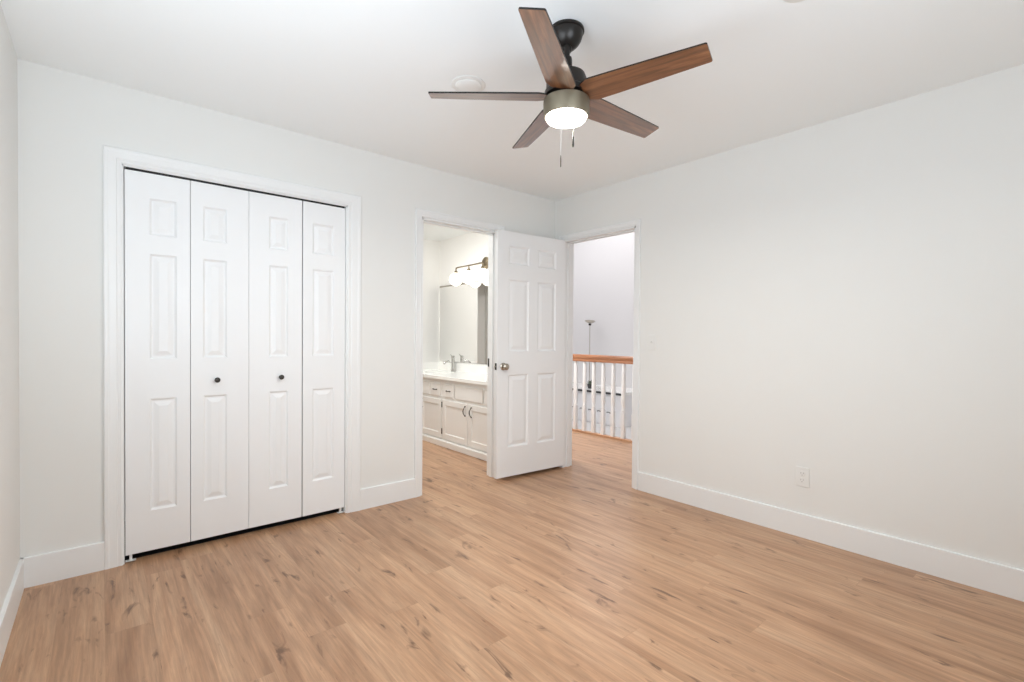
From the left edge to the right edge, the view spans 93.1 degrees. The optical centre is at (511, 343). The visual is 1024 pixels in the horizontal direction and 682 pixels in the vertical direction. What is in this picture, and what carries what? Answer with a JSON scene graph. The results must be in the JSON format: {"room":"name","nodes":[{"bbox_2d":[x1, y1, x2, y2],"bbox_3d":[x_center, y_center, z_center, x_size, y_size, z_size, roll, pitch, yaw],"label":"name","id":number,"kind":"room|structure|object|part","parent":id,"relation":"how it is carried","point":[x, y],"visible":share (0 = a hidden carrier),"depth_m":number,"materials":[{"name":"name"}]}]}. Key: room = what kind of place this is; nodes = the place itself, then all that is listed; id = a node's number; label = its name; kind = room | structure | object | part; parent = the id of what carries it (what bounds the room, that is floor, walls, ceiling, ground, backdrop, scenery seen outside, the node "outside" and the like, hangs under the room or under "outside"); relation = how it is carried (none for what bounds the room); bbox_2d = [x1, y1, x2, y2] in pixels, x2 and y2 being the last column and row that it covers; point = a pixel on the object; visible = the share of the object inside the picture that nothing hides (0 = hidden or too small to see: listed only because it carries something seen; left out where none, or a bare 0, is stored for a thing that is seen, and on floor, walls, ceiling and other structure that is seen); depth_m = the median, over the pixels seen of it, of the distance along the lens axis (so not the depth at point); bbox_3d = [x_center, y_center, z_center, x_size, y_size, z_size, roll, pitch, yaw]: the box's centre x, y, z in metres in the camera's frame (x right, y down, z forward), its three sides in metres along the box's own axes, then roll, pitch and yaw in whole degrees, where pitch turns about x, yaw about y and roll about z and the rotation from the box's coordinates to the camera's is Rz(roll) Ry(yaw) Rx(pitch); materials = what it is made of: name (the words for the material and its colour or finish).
{"room":"empty bedroom","nodes":[
{"label":"empty bedroom","id":0,"kind":"room"},
{"bbox_2d":[0,3,19,611],"bbox_3d":[-1.113,-0.058,0.771,0.120,2.440,3.970,0,1,-40],"label":"wall","id":1,"kind":"structure","parent":0,"point":[9,270],"depth_m":1.99,"materials":[{"name":"paint"}]},
{"bbox_2d":[0,558,23,665],"bbox_3d":[-1.031,1.093,0.784,0.014,0.140,3.850,0,1,-40],"label":"baseboard","id":2,"kind":"structure","parent":1,"relation":"attached to","point":[9,610],"depth_m":1.93,"materials":[{"name":"white paint"}]},
{"bbox_2d":[123,172,124,520],"bbox_3d":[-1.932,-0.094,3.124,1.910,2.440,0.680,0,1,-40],"label":"door frame","id":3,"kind":"structure","parent":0,"point":[123,172],"depth_m":3.05,"materials":[{"name":"paint"}]},
{"bbox_2d":[17,58,554,557],"bbox_3d":[-0.979,-0.091,3.407,3.490,2.440,0.120,0,1,-40],"label":"wall","id":4,"kind":"structure","parent":0,"point":[66,119],"depth_m":2.42,"materials":[{"name":"paint"}]},
{"bbox_2d":[20,541,103,587],"bbox_3d":[-2.162,1.064,2.339,0.298,0.140,0.014,0,1,-40],"label":"baseboard","id":5,"kind":"structure","parent":4,"relation":"attached to","point":[58,565],"depth_m":2.33,"materials":[{"name":"white paint"}]},
{"bbox_2d":[124,169,248,561],"bbox_3d":[-1.771,0.105,2.675,0.570,2.047,0.067,0,1,-40],"label":"door","id":6,"kind":"structure","parent":4,"relation":"in","point":[186,242],"depth_m":2.66,"materials":[{"name":"white paint"}]},
{"bbox_2d":[103,145,361,569],"bbox_3d":[-1.571,0.071,2.898,1.332,2.121,0.139,0,1,-40],"label":"door frame","id":7,"kind":"structure","parent":4,"relation":"attached to","point":[113,157],"depth_m":2.48,"materials":[{"name":"white paint"}]},
{"bbox_2d":[126,167,343,207],"bbox_3d":[-1.555,-0.902,2.860,1.133,0.010,0.038,0,1,-40],"label":"track","id":8,"kind":"object","parent":4,"relation":"attached to","point":[128,168],"visible":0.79,"depth_m":2.78,"materials":[{"name":"black"}]},
{"bbox_2d":[249,191,344,527],"bbox_3d":[-1.333,0.104,3.046,0.572,2.047,0.067,0,1,-40],"label":"door","id":9,"kind":"structure","parent":4,"relation":"in","point":[297,247],"depth_m":3.02,"materials":[{"name":"white paint"}]},
{"bbox_2d":[361,478,414,509],"bbox_3d":[-0.874,1.060,3.430,0.413,0.140,0.014,0,1,-40],"label":"baseboard","id":10,"kind":"structure","parent":4,"relation":"attached to","point":[379,495],"depth_m":3.42,"materials":[{"name":"white paint"}]},
{"bbox_2d":[414,208,504,497],"bbox_3d":[-0.430,0.069,3.865,0.834,2.118,0.139,0,1,-40],"label":"door frame","id":11,"kind":"structure","parent":4,"relation":"attached to","point":[419,213],"depth_m":3.66,"materials":[{"name":"white paint"}]},
{"bbox_2d":[423,239,439,361],"bbox_3d":[-1.725,-0.128,5.828,1.900,2.440,0.120,0,1,-40],"label":"wall","id":12,"kind":"structure","parent":0,"point":[431,248],"depth_m":6.31,"materials":[{"name":"white paint"}]},
{"bbox_2d":[439,232,487,364],"bbox_3d":[-0.240,-0.114,5.637,0.120,2.440,2.330,0,1,-40],"label":"wall","id":13,"kind":"structure","parent":0,"point":[469,248],"depth_m":6.01,"materials":[{"name":"white paint"}]},
{"bbox_2d":[438,362,486,373],"bbox_3d":[-0.310,0.302,5.612,0.019,0.100,2.049,0,1,-40],"label":"backsplash","id":14,"kind":"structure","parent":13,"relation":"attached to","point":[471,368],"depth_m":5.90,"materials":[{"name":"white stone"}]},
{"bbox_2d":[440,280,487,363],"bbox_3d":[-0.294,-0.250,5.597,0.012,0.972,2.022,0,1,-40],"label":"bathroom mirror","id":15,"kind":"object","parent":13,"relation":"attached to","point":[463,307],"visible":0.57,"depth_m":5.93,"materials":[{"name":"clear glass"}]},
{"bbox_2d":[449,257,487,285],"bbox_3d":[-0.387,-0.846,5.538,0.227,0.316,0.956,0,1,-40],"label":"vanity light","id":16,"kind":"object","parent":13,"relation":"attached to","point":[468,277],"visible":0.71,"depth_m":5.57,"materials":[{"name":"white glass"}]},
{"bbox_3d":[-0.673,-0.772,5.821,0.156,0.156,0.156,0,1,-40],"label":"glass globe","id":17,"kind":"part","parent":16,"relation":"part of","materials":[{"name":"white glass"}]},
{"bbox_3d":[-0.501,-0.768,5.617,0.156,0.156,0.156,0,1,-40],"label":"glass globe","id":18,"kind":"part","parent":16,"relation":"part of","materials":[{"name":"white glass"}]},
{"bbox_3d":[-0.367,-0.896,5.554,0.140,0.094,0.817,0,1,-40],"label":"arm","id":19,"kind":"part","parent":16,"relation":"part of","materials":[{"name":"gold metal"}]},
{"bbox_3d":[-0.329,-0.764,5.414,0.156,0.156,0.156,0,1,-40],"label":"glass globe","id":20,"kind":"part","parent":16,"relation":"part of","materials":[{"name":"white glass"}]},
{"bbox_3d":[-0.310,-0.934,5.601,0.027,0.140,0.140,0,1,-40],"label":"wall plate","id":21,"kind":"part","parent":16,"relation":"part of","materials":[{"name":"gold metal"}]},
{"bbox_2d":[0,431,1023,681],"bbox_3d":[-0.319,1.189,3.669,5.070,0.124,7.570,0,1,-40],"label":"floor","id":22,"kind":"structure","parent":0,"point":[575,572],"depth_m":2.15,"materials":[{"name":"brown wood"}]},
{"bbox_2d":[422,377,486,460],"bbox_3d":[-0.544,0.746,5.429,0.606,0.722,2.020,0,1,-40],"label":"bathroom vanity","id":23,"kind":"object","parent":22,"relation":"on","point":[454,412],"visible":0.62,"depth_m":5.05,"materials":[{"name":"white paint"}]},
{"bbox_3d":[-1.085,0.497,5.664,0.018,0.140,0.485,0,1,-40],"label":"false drawer","id":24,"kind":"part","parent":23,"relation":"part of","materials":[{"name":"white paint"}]},
{"bbox_3d":[-0.908,0.814,5.456,0.018,0.420,0.440,0,1,-40],"label":"door","id":25,"kind":"part","parent":23,"relation":"part of","materials":[{"name":"white paint"}]},
{"bbox_3d":[-0.846,0.503,5.382,0.018,0.140,0.195,0,1,-40],"label":"drawer","id":26,"kind":"part","parent":23,"relation":"part of","materials":[{"name":"white paint"}]},
{"bbox_3d":[-0.673,0.507,5.178,0.018,0.140,0.200,0,1,-40],"label":"drawer","id":27,"kind":"part","parent":23,"relation":"part of","materials":[{"name":"white paint"}]},
{"bbox_2d":[423,362,486,384],"bbox_3d":[-0.534,0.382,5.423,0.605,0.260,2.049,0,1,-40],"label":"countertop","id":28,"kind":"structure","parent":23,"relation":"on","point":[467,373],"depth_m":5.67,"materials":[{"name":"white stone"}]},
{"bbox_2d":[443,354,454,370],"bbox_3d":[-0.787,0.238,5.987,0.167,0.210,0.083,0,1,-40],"label":"sink faucet","id":29,"kind":"object","parent":28,"relation":"on","point":[452,356],"visible":1,"depth_m":5.99,"materials":[{"name":"silver metal"}]},
{"bbox_3d":[-0.599,0.821,5.091,0.018,0.420,0.472,0,1,-40],"label":"door","id":30,"kind":"part","parent":23,"relation":"part of","materials":[{"name":"white paint"}]},
{"bbox_3d":[-0.436,0.512,4.897,0.018,0.140,0.475,0,1,-40],"label":"false drawer","id":31,"kind":"part","parent":23,"relation":"part of","materials":[{"name":"white paint"}]},
{"bbox_3d":[-0.289,0.828,4.726,0.018,0.420,0.465,0,1,-40],"label":"door","id":32,"kind":"part","parent":23,"relation":"part of","materials":[{"name":"white paint"}]},
{"bbox_3d":[-0.195,0.518,4.613,0.018,0.140,0.210,0,1,-40],"label":"drawer","id":33,"kind":"part","parent":23,"relation":"part of","materials":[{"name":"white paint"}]},
{"bbox_2d":[572,354,632,442],"bbox_3d":[1.141,0.628,5.773,0.066,0.974,3.926,0,1,-40],"label":"balustrade","id":34,"kind":"object","parent":22,"relation":"on","point":[603,359],"visible":0.34,"depth_m":5.81,"materials":[{"name":"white wood"}]},
{"bbox_3d":[1.138,1.103,5.779,0.064,0.024,3.926,0,1,-40],"label":"shoe rail","id":35,"kind":"part","parent":34,"relation":"part of","materials":[{"name":"brown wood"}]},
{"bbox_3d":[1.145,0.184,5.767,0.066,0.086,3.926,0,1,-40],"label":"handrail","id":36,"kind":"part","parent":34,"relation":"part of","materials":[{"name":"brown wood"}]},
{"bbox_2d":[0,0,1023,240],"bbox_3d":[-0.300,-1.359,3.636,5.070,0.100,7.570,0,1,-40],"label":"ceiling","id":37,"kind":"structure","parent":0,"point":[359,74],"depth_m":2.22,"materials":[{"name":"white paint"}]},
{"bbox_2d":[451,75,484,91],"bbox_3d":[-0.217,-1.279,2.417,0.170,0.026,0.170,0,1,-40],"label":"smoke detector","id":38,"kind":"object","parent":37,"relation":"attached to","point":[466,83],"visible":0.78,"depth_m":2.38,"materials":[{"name":"white plastic"}]},
{"bbox_2d":[428,7,712,166],"bbox_3d":[0.251,-0.987,1.984,1.041,0.592,1.075,0,1,-40],"label":"ceiling fan","id":39,"kind":"object","parent":37,"relation":"hanging from","point":[570,98],"visible":1,"depth_m":1.89,"materials":[{"name":"brown wood"}]},
{"bbox_3d":[-0.096,-1.002,1.962,0.473,0.006,0.120,0,14,-1],"label":"blade","id":40,"kind":"part","parent":39,"relation":"part of","materials":[{"name":"brown wood"}]},
{"bbox_3d":[0.118,-1.005,2.267,0.120,0.006,0.473,-14,5,-18],"label":"blade","id":41,"kind":"part","parent":39,"relation":"part of","materials":[{"name":"brown wood"}]},
{"bbox_3d":[0.128,-0.997,1.665,0.120,0.007,0.473,15,5,16],"label":"blade","id":42,"kind":"part","parent":39,"relation":"part of","materials":[{"name":"brown wood"}]},
{"bbox_3d":[0.474,-1.001,2.158,0.473,0.006,0.120,0,-13,-37],"label":"blade","id":43,"kind":"part","parent":39,"relation":"part of","materials":[{"name":"brown wood"}]},
{"bbox_3d":[0.480,-0.996,1.786,0.473,0.006,0.120,1,-13,35],"label":"blade","id":44,"kind":"part","parent":39,"relation":"part of","materials":[{"name":"brown wood"}]},
{"bbox_2d":[783,0,803,2],"bbox_3d":[1.044,-1.271,1.745,0.130,0.007,0.130,0,1,-40],"label":"cover plate","id":45,"kind":"object","parent":37,"relation":"attached to","point":[788,1],"visible":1,"depth_m":1.80,"materials":[{"name":"white plastic"}]},
{"bbox_2d":[494,229,565,478],"bbox_3d":[0.171,0.087,4.146,0.755,2.022,0.123,0,1,-36],"label":"door","id":46,"kind":"structure","parent":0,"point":[529,269],"depth_m":4.12,"materials":[{"name":"white paint"}]},
{"bbox_3d":[-0.054,0.187,3.940,0.062,0.062,0.057,0,1,-37],"label":"knob","id":47,"kind":"part","parent":46,"relation":"part of","materials":[{"name":"silver metal"}]},
{"bbox_2d":[572,419,630,438],"bbox_3d":[1.331,1.640,8.594,3.810,0.120,8.200,0,1,-40],"label":"floor","id":48,"kind":"structure","parent":0,"point":[607,428],"depth_m":8.93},
{"bbox_2d":[572,390,632,427],"bbox_3d":[1.549,1.262,10.343,0.956,0.594,2.580,0,1,-40],"label":"base cabinet","id":49,"kind":"object","parent":48,"relation":"on","point":[628,409],"visible":0.14,"depth_m":9.34,"materials":[{"name":"white paint"}]},
{"bbox_3d":[1.273,1.261,9.999,0.020,0.540,0.222,0,1,-40],"label":"door","id":50,"kind":"part","parent":49,"relation":"part of","materials":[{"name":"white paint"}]},
{"bbox_3d":[1.422,1.264,9.824,0.020,0.540,0.222,0,1,-40],"label":"door","id":51,"kind":"part","parent":49,"relation":"part of","materials":[{"name":"white paint"}]},
{"bbox_3d":[1.570,1.268,9.649,0.020,0.540,0.222,0,1,-40],"label":"door","id":52,"kind":"part","parent":49,"relation":"part of","materials":[{"name":"white paint"}]},
{"bbox_3d":[1.719,1.271,9.473,0.020,0.540,0.222,0,1,-40],"label":"door","id":53,"kind":"part","parent":49,"relation":"part of","materials":[{"name":"white paint"}]},
{"bbox_2d":[572,382,631,395],"bbox_3d":[1.563,0.934,10.342,0.948,0.060,2.650,0,1,-40],"label":"countertop","id":54,"kind":"structure","parent":49,"relation":"on","point":[608,388],"depth_m":9.66,"materials":[{"name":"white stone"}]},
{"bbox_2d":[587,380,591,388],"bbox_3d":[1.619,0.816,9.873,0.206,0.189,0.238,1,1,40],"label":"potted plant","id":55,"kind":"object","parent":54,"relation":"on","point":[589,384],"visible":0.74,"depth_m":9.82,"materials":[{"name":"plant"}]},
{"bbox_2d":[585,320,594,380],"bbox_3d":[1.677,0.194,10.467,0.234,1.419,0.233,0,1,-40],"label":"lamp","id":56,"kind":"object","parent":54,"relation":"on","point":[587,321],"visible":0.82,"depth_m":10.47,"materials":[{"name":"silver metal"}]},
{"bbox_3d":[1.868,1.275,9.297,0.020,0.540,0.222,0,1,-40],"label":"door","id":57,"kind":"part","parent":49,"relation":"part of","materials":[{"name":"white paint"}]},
{"bbox_2d":[572,232,633,387],"bbox_3d":[2.757,-0.775,9.755,0.120,4.900,8.200,0,1,-40],"label":"wall","id":58,"kind":"structure","parent":0,"point":[603,272],"depth_m":10.54,"materials":[{"name":"white paint"}]},
{"bbox_2d":[555,64,1023,569],"bbox_3d":[1.643,-0.067,3.104,0.120,2.440,3.970,0,1,-40],"label":"wall","id":59,"kind":"structure","parent":0,"point":[841,299],"depth_m":2.72,"materials":[{"name":"paint"}]},
{"bbox_2d":[558,219,640,489],"bbox_3d":[0.753,0.079,4.146,0.136,2.107,0.874,0,1,-40],"label":"door frame","id":60,"kind":"structure","parent":59,"relation":"attached to","point":[569,244],"depth_m":4.13,"materials":[{"name":"white paint"}]},
{"bbox_2d":[647,335,655,349],"bbox_3d":[1.060,-0.009,3.686,0.018,0.118,0.076,0,1,-40],"label":"light switch","id":61,"kind":"object","parent":59,"relation":"attached to","point":[651,341],"visible":1,"depth_m":3.69,"materials":[{"name":"white plastic"}]},
{"bbox_2d":[795,466,809,487],"bbox_3d":[1.735,0.796,2.898,0.010,0.118,0.076,0,1,-40],"label":"wall outlet","id":62,"kind":"object","parent":59,"relation":"attached to","point":[802,477],"visible":1,"depth_m":2.89,"materials":[{"name":"white plastic"}]},
{"bbox_2d":[638,472,1023,601],"bbox_3d":[1.925,1.091,2.671,0.014,0.140,2.910,0,1,-40],"label":"baseboard","id":63,"kind":"structure","parent":59,"relation":"attached to","point":[1007,581],"depth_m":2.68,"materials":[{"name":"white paint"}]}
]}

